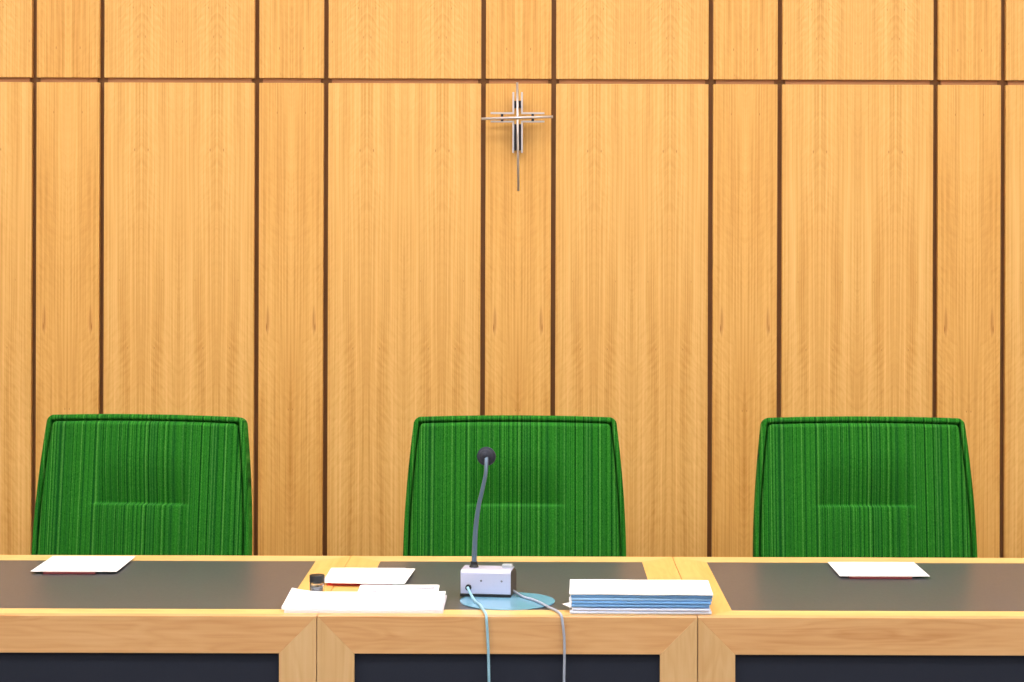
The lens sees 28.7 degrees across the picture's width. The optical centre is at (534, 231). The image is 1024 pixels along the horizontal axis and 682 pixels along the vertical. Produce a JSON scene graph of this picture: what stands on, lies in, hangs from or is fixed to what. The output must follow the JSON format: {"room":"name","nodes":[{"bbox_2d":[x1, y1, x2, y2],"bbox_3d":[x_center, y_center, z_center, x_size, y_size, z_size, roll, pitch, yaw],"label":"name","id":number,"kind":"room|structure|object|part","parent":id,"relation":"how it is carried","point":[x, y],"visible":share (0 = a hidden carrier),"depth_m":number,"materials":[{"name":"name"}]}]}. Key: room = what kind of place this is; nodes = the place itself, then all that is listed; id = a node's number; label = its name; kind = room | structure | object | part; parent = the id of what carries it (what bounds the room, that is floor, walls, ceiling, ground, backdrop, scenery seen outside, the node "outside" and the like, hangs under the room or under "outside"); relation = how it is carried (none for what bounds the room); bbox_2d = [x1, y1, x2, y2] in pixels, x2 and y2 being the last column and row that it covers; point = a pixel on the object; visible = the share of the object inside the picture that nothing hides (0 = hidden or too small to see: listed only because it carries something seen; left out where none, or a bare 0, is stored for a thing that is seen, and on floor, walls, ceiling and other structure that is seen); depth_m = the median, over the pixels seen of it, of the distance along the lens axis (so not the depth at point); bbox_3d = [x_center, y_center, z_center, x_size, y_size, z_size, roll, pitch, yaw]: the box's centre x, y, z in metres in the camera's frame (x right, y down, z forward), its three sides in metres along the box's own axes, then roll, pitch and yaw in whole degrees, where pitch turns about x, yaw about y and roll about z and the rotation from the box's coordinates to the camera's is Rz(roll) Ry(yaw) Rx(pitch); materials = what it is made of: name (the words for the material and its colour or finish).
{"room":"courtroom","nodes":[
{"label":"courtroom","id":0,"kind":"room"},
{"bbox_2d":[0,0,1023,557],"bbox_3d":[0.000,-0.135,6.275,6.200,3.300,0.150,0,0,0],"label":"wall","id":1,"kind":"structure","parent":0,"point":[303,222],"depth_m":6.20,"materials":[{"name":"brown wood"}]},
{"bbox_3d":[-1.791,-1.135,6.211,0.467,1.310,0.022,0,0,0],"label":"wood panel","id":2,"kind":"part","parent":1,"relation":"part of","materials":[{"name":"brown wood"}]},
{"bbox_3d":[-1.796,0.521,6.211,0.467,1.973,0.022,0,0,0],"label":"wood panel","id":3,"kind":"part","parent":1,"relation":"part of","materials":[{"name":"brown wood"}]},
{"bbox_3d":[-1.450,0.522,6.211,0.195,1.973,0.022,0,0,0],"label":"wood panel","id":4,"kind":"part","parent":1,"relation":"part of","materials":[{"name":"brown wood"}]},
{"bbox_3d":[-1.446,-1.134,6.211,0.195,1.310,0.022,0,0,0],"label":"wood panel","id":5,"kind":"part","parent":1,"relation":"part of","materials":[{"name":"brown wood"}]},
{"bbox_3d":[-1.105,0.523,6.211,0.466,1.973,0.022,0,0,0],"label":"wood panel","id":6,"kind":"part","parent":1,"relation":"part of","materials":[{"name":"brown wood"}]},
{"bbox_3d":[-1.101,-1.133,6.211,0.466,1.310,0.022,0,0,0],"label":"wood panel","id":7,"kind":"part","parent":1,"relation":"part of","materials":[{"name":"brown wood"}]},
{"bbox_3d":[-0.758,0.524,6.211,0.200,1.973,0.022,0,0,0],"label":"wood panel","id":8,"kind":"part","parent":1,"relation":"part of","materials":[{"name":"brown wood"}]},
{"bbox_3d":[-0.753,-1.132,6.211,0.200,1.310,0.022,0,0,0],"label":"wood panel","id":9,"kind":"part","parent":1,"relation":"part of","materials":[{"name":"brown wood"}]},
{"bbox_3d":[-0.407,0.525,6.211,0.473,1.973,0.022,0,0,0],"label":"wood panel","id":10,"kind":"part","parent":1,"relation":"part of","materials":[{"name":"brown wood"}]},
{"bbox_3d":[-0.402,-1.131,6.211,0.473,1.310,0.022,0,0,0],"label":"wood panel","id":11,"kind":"part","parent":1,"relation":"part of","materials":[{"name":"brown wood"}]},
{"bbox_2d":[481,82,552,190],"bbox_3d":[-0.055,-0.293,6.169,0.220,0.334,0.062,0,0,0],"label":"wall cross","id":12,"kind":"object","parent":1,"relation":"attached to","point":[517,129],"visible":1,"depth_m":6.15,"materials":[{"name":"silver metal"}]},
{"bbox_3d":[-0.101,-0.293,6.154,0.073,0.099,0.006,0,0,0],"label":"angle rod","id":13,"kind":"part","parent":12,"relation":"part of","materials":[{"name":"silver metal"}]},
{"bbox_3d":[-0.100,-0.397,6.154,0.073,0.068,0.006,0,0,0],"label":"angle rod","id":14,"kind":"part","parent":12,"relation":"part of","materials":[{"name":"silver metal"}]},
{"bbox_3d":[-0.055,-0.351,6.142,0.220,0.015,0.008,0,0,0],"label":"cross rod","id":15,"kind":"part","parent":12,"relation":"part of","materials":[{"name":"silver metal"}]},
{"bbox_3d":[-0.053,-0.293,6.148,0.012,0.334,0.007,0,0,0],"label":"upright rod","id":16,"kind":"part","parent":12,"relation":"part of","materials":[{"name":"silver metal"}]},
{"bbox_3d":[-0.007,-0.293,6.154,0.072,0.099,0.006,0,0,0],"label":"angle rod","id":17,"kind":"part","parent":12,"relation":"part of","materials":[{"name":"silver metal"}]},
{"bbox_3d":[-0.007,-0.397,6.154,0.072,0.068,0.006,0,0,0],"label":"angle rod","id":18,"kind":"part","parent":12,"relation":"part of","materials":[{"name":"silver metal"}]},
{"bbox_3d":[-0.054,0.526,6.211,0.203,1.973,0.022,0,0,0],"label":"wood panel","id":19,"kind":"part","parent":1,"relation":"part of","materials":[{"name":"brown wood"}]},
{"bbox_3d":[-0.049,-1.130,6.211,0.203,1.310,0.022,0,0,0],"label":"wood panel","id":20,"kind":"part","parent":1,"relation":"part of","materials":[{"name":"brown wood"}]},
{"bbox_3d":[0.299,0.528,6.211,0.473,1.973,0.022,0,0,0],"label":"wood panel","id":21,"kind":"part","parent":1,"relation":"part of","materials":[{"name":"brown wood"}]},
{"bbox_3d":[0.304,-1.129,6.211,0.473,1.310,0.022,0,0,0],"label":"wood panel","id":22,"kind":"part","parent":1,"relation":"part of","materials":[{"name":"brown wood"}]},
{"bbox_3d":[0.650,0.529,6.211,0.200,1.973,0.022,0,0,0],"label":"wood panel","id":23,"kind":"part","parent":1,"relation":"part of","materials":[{"name":"brown wood"}]},
{"bbox_3d":[0.655,-1.128,6.211,0.200,1.310,0.022,0,0,0],"label":"wood panel","id":24,"kind":"part","parent":1,"relation":"part of","materials":[{"name":"brown wood"}]},
{"bbox_3d":[0.998,0.530,6.211,0.468,1.973,0.022,0,0,0],"label":"wood panel","id":25,"kind":"part","parent":1,"relation":"part of","materials":[{"name":"brown wood"}]},
{"bbox_3d":[1.003,-1.127,6.211,0.468,1.310,0.022,0,0,0],"label":"wood panel","id":26,"kind":"part","parent":1,"relation":"part of","materials":[{"name":"brown wood"}]},
{"bbox_3d":[1.344,0.531,6.211,0.195,1.973,0.022,0,0,0],"label":"wood panel","id":27,"kind":"part","parent":1,"relation":"part of","materials":[{"name":"brown wood"}]},
{"bbox_3d":[1.349,-1.126,6.211,0.195,1.310,0.022,0,0,0],"label":"wood panel","id":28,"kind":"part","parent":1,"relation":"part of","materials":[{"name":"brown wood"}]},
{"bbox_3d":[1.690,0.532,6.211,0.467,1.973,0.022,0,0,0],"label":"wood panel","id":29,"kind":"part","parent":1,"relation":"part of","materials":[{"name":"brown wood"}]},
{"bbox_3d":[1.695,-1.125,6.211,0.467,1.310,0.022,0,0,0],"label":"wood panel","id":30,"kind":"part","parent":1,"relation":"part of","materials":[{"name":"brown wood"}]},
{"bbox_3d":[-0.005,1.565,2.600,6.600,0.100,7.600,0,0,0],"label":"floor","id":31,"kind":"structure","parent":0,"visible":0},
{"bbox_2d":[31,414,251,555],"bbox_3d":[-1.065,0.998,5.073,0.608,1.027,0.609,0,0,6],"label":"swivel chair","id":32,"kind":"object","parent":31,"relation":"on","point":[109,484],"visible":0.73,"depth_m":5.29,"materials":[{"name":"fabric"}]},
{"bbox_2d":[0,555,350,681],"bbox_3d":[-1.050,1.142,4.402,1.218,0.740,0.751,0,0,0],"label":"desk","id":33,"kind":"object","parent":31,"relation":"on","point":[156,618],"visible":0.86,"depth_m":4.04,"materials":[{"name":"brown wood"}]},
{"bbox_2d":[43,572,96,573],"bbox_3d":[-1.051,0.770,4.599,0.117,0.004,0.180,0,0,0],"label":"booklet","id":34,"kind":"object","parent":33,"relation":"on","point":[43,572],"visible":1,"depth_m":4.51,"materials":[{"name":"red paper"}]},
{"bbox_2d":[30,556,134,571],"bbox_3d":[-1.042,0.767,4.622,0.195,0.001,0.212,0,0,0],"label":"paper sheet","id":35,"kind":"object","parent":34,"relation":"on","point":[55,563],"visible":1,"depth_m":4.61,"materials":[{"name":"white paper"}]},
{"bbox_3d":[-1.050,1.112,4.041,1.068,0.530,0.010,0,0,0],"label":"modesty panel","id":36,"kind":"part","parent":33,"relation":"part of","materials":[{"name":"blue fabric"}]},
{"bbox_3d":[-1.049,0.809,4.038,1.217,0.075,0.024,0,0,0],"label":"rail","id":37,"kind":"part","parent":33,"relation":"part of","materials":[{"name":"brown wood"}]},
{"bbox_2d":[309,573,324,591],"bbox_3d":[-0.464,0.751,4.257,0.032,0.044,0.032,0,0,0],"label":"bottle","id":38,"kind":"object","parent":33,"relation":"on","point":[317,581],"visible":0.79,"depth_m":4.24,"materials":[{"name":"clear glass"}]},
{"bbox_3d":[-0.464,0.759,4.257,0.032,0.028,0.032,0,0,0],"label":"glass","id":39,"kind":"part","parent":38,"relation":"part of","materials":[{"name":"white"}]},
{"bbox_2d":[317,556,696,681],"bbox_3d":[-0.057,1.145,4.402,0.765,0.740,0.751,0,0,0],"label":"desk","id":40,"kind":"object","parent":31,"relation":"on","point":[450,645],"visible":0.86,"depth_m":4.04,"materials":[{"name":"brown wood"}]},
{"bbox_2d":[327,583,391,585],"bbox_3d":[-0.383,0.771,4.460,0.141,0.006,0.170,0,0,0],"label":"booklet","id":41,"kind":"object","parent":40,"relation":"on","point":[329,584],"visible":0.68,"depth_m":4.37,"materials":[{"name":"red paper"}]},
{"bbox_2d":[325,568,343,582],"bbox_3d":[-0.380,0.767,4.470,0.169,0.001,0.190,0,0,0],"label":"paper sheet","id":42,"kind":"object","parent":41,"relation":"on","point":[333,573],"visible":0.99,"depth_m":4.48,"materials":[{"name":"white paper"}]},
{"bbox_2d":[331,568,414,583],"bbox_3d":[-0.359,0.766,4.455,0.161,0.001,0.195,0,0,3],"label":"paper sheet","id":43,"kind":"object","parent":42,"relation":"on","point":[347,575],"visible":1,"depth_m":4.45,"materials":[{"name":"white paper"}]},
{"bbox_2d":[284,595,446,612],"bbox_3d":[-0.348,0.771,4.149,0.322,0.005,0.180,0,0,0],"label":"pile","id":44,"kind":"object","parent":40,"relation":"on","point":[442,610],"visible":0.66,"depth_m":4.06,"materials":[{"name":"white paper"}]},
{"bbox_2d":[282,588,445,609],"bbox_3d":[-0.352,0.761,4.154,0.326,0.013,0.176,0,0,0],"label":"document","id":45,"kind":"object","parent":44,"relation":"on","point":[297,599],"visible":1,"depth_m":4.14,"materials":[{"name":"white paper"}]},
{"bbox_2d":[358,585,439,591],"bbox_3d":[-0.294,0.771,4.311,0.172,0.005,0.100,0,0,-1],"label":"brochure","id":46,"kind":"object","parent":40,"relation":"on","point":[363,588],"visible":0.71,"depth_m":4.31,"materials":[{"name":"white paper"}]},
{"bbox_2d":[467,586,489,681],"bbox_3d":[-0.091,1.132,4.066,0.057,0.764,0.346,0,0,-26],"label":"microphone cable","id":47,"kind":"object","parent":40,"relation":"attached to","point":[468,588],"visible":1,"depth_m":4.02,"materials":[{"name":"teal plastic"}]},
{"bbox_3d":[-0.056,0.812,4.038,0.764,0.075,0.024,0,0,0],"label":"rail","id":48,"kind":"part","parent":40,"relation":"part of","materials":[{"name":"brown wood"}]},
{"bbox_2d":[460,592,554,609],"bbox_3d":[-0.058,0.774,4.194,0.200,0.002,0.200,0,0,0],"label":"mat","id":49,"kind":"object","parent":40,"relation":"on","point":[515,602],"visible":0.9,"depth_m":4.17,"materials":[{"name":"blue plastic"}]},
{"bbox_2d":[460,447,516,597],"bbox_3d":[-0.097,0.619,4.290,0.109,0.308,0.127,0,0,7],"label":"desk microphone","id":50,"kind":"object","parent":49,"relation":"on","point":[482,580],"visible":0.99,"depth_m":4.24,"materials":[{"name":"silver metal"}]},
{"bbox_2d":[469,561,478,567],"bbox_3d":[-0.130,0.711,4.273,0.020,0.015,0.020,0,0,7],"label":"socket","id":51,"kind":"object","parent":50,"relation":"attached to","point":[473,564],"depth_m":4.27,"materials":[{"name":"black plastic"}]},
{"bbox_2d":[477,447,494,464],"bbox_3d":[-0.107,0.485,4.314,0.041,0.040,0.032,0,0,7],"label":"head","id":52,"kind":"object","parent":50,"relation":"on","point":[486,455],"depth_m":4.31,"materials":[{"name":"grey plastic"}]},
{"bbox_3d":[-0.099,0.770,4.277,0.109,0.006,0.091,0,0,7],"label":"plate","id":53,"kind":"part","parent":50,"relation":"part of","materials":[{"name":"black plastic"}]},
{"bbox_3d":[-0.057,1.115,4.041,0.615,0.530,0.010,0,0,0],"label":"modesty panel","id":54,"kind":"part","parent":40,"relation":"part of","materials":[{"name":"blue fabric"}]},
{"bbox_2d":[513,589,565,681],"bbox_3d":[0.041,1.138,4.091,0.063,0.751,0.402,0,0,-35],"label":"power cable","id":55,"kind":"object","parent":40,"relation":"attached to","point":[514,591],"visible":1,"depth_m":4.02,"materials":[{"name":"white plastic"}]},
{"bbox_2d":[569,597,711,614],"bbox_3d":[0.215,0.772,4.137,0.288,0.006,0.165,0,0,0],"label":"file","id":56,"kind":"object","parent":40,"relation":"on","point":[571,610],"visible":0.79,"depth_m":4.06,"materials":[{"name":"white paper"}]},
{"bbox_2d":[572,607,708,611],"bbox_3d":[0.215,0.766,4.136,0.279,0.006,0.165,0,0,1],"label":"file","id":57,"kind":"object","parent":56,"relation":"on","point":[594,608],"visible":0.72,"depth_m":4.05,"materials":[{"name":"white paper"}]},
{"bbox_2d":[563,602,593,607],"bbox_3d":[0.112,0.762,4.094,0.110,0.001,0.075,0,0,0],"label":"paper sheet","id":58,"kind":"object","parent":57,"relation":"on","point":[569,603],"visible":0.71,"depth_m":4.07,"materials":[{"name":"white paper"}]},
{"bbox_2d":[570,597,709,607],"bbox_3d":[0.214,0.759,4.137,0.282,0.007,0.165,0,0,1],"label":"file","id":59,"kind":"object","parent":57,"relation":"on","point":[572,605],"visible":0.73,"depth_m":4.05,"materials":[{"name":"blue paper"}]},
{"bbox_2d":[571,600,710,604],"bbox_3d":[0.217,0.752,4.136,0.284,0.006,0.165,0,0,1],"label":"file","id":60,"kind":"object","parent":59,"relation":"on","point":[572,602],"visible":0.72,"depth_m":4.05,"materials":[{"name":"white paper"}]},
{"bbox_2d":[571,597,711,600],"bbox_3d":[0.217,0.745,4.137,0.287,0.007,0.165,0,0,0],"label":"file","id":61,"kind":"object","parent":60,"relation":"on","point":[572,598],"visible":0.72,"depth_m":4.05,"materials":[{"name":"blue paper"}]},
{"bbox_2d":[570,595,712,597],"bbox_3d":[0.217,0.739,4.136,0.289,0.005,0.165,0,0,1],"label":"file","id":62,"kind":"object","parent":61,"relation":"on","point":[611,596],"visible":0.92,"depth_m":4.05,"materials":[{"name":"white paper"}]},
{"bbox_2d":[569,579,712,595],"bbox_3d":[0.217,0.734,4.134,0.291,0.003,0.166,0,0,1],"label":"pile","id":63,"kind":"object","parent":62,"relation":"on","point":[577,586],"visible":1,"depth_m":4.12,"materials":[{"name":"white paper"}]},
{"bbox_2d":[403,415,625,556],"bbox_3d":[-0.053,1.001,5.072,0.608,1.027,0.609,0,0,0],"label":"swivel chair","id":64,"kind":"object","parent":31,"relation":"on","point":[554,485],"visible":0.67,"depth_m":5.29,"materials":[{"name":"green fabric"}]},
{"bbox_2d":[673,557,1023,681],"bbox_3d":[0.937,1.148,4.402,1.218,0.740,0.751,0,0,0],"label":"desk","id":65,"kind":"object","parent":31,"relation":"on","point":[772,619],"visible":0.93,"depth_m":4.04,"materials":[{"name":"brown wood"}]},
{"bbox_3d":[0.938,0.815,4.038,1.217,0.075,0.024,0,0,0],"label":"rail","id":66,"kind":"part","parent":65,"relation":"part of","materials":[{"name":"brown wood"}]},
{"bbox_3d":[0.937,1.118,4.041,1.068,0.530,0.010,0,0,0],"label":"modesty panel","id":67,"kind":"part","parent":65,"relation":"part of","materials":[{"name":"blue fabric"}]},
{"bbox_2d":[848,576,911,578],"bbox_3d":[0.775,0.775,4.568,0.139,0.004,0.180,0,0,0],"label":"booklet","id":68,"kind":"object","parent":65,"relation":"on","point":[850,577],"visible":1,"depth_m":4.48,"materials":[{"name":"red paper"}]},
{"bbox_2d":[828,562,929,576],"bbox_3d":[0.785,0.772,4.581,0.201,0.001,0.190,0,0,0],"label":"paper sheet","id":69,"kind":"object","parent":68,"relation":"on","point":[909,569],"visible":1,"depth_m":4.57,"materials":[{"name":"white paper"}]},
{"bbox_2d":[753,416,976,557],"bbox_3d":[0.873,1.004,5.072,0.608,1.027,0.609,0,0,0],"label":"swivel chair","id":70,"kind":"object","parent":31,"relation":"on","point":[826,486],"visible":0.68,"depth_m":5.29,"materials":[{"name":"fabric"}]}
]}

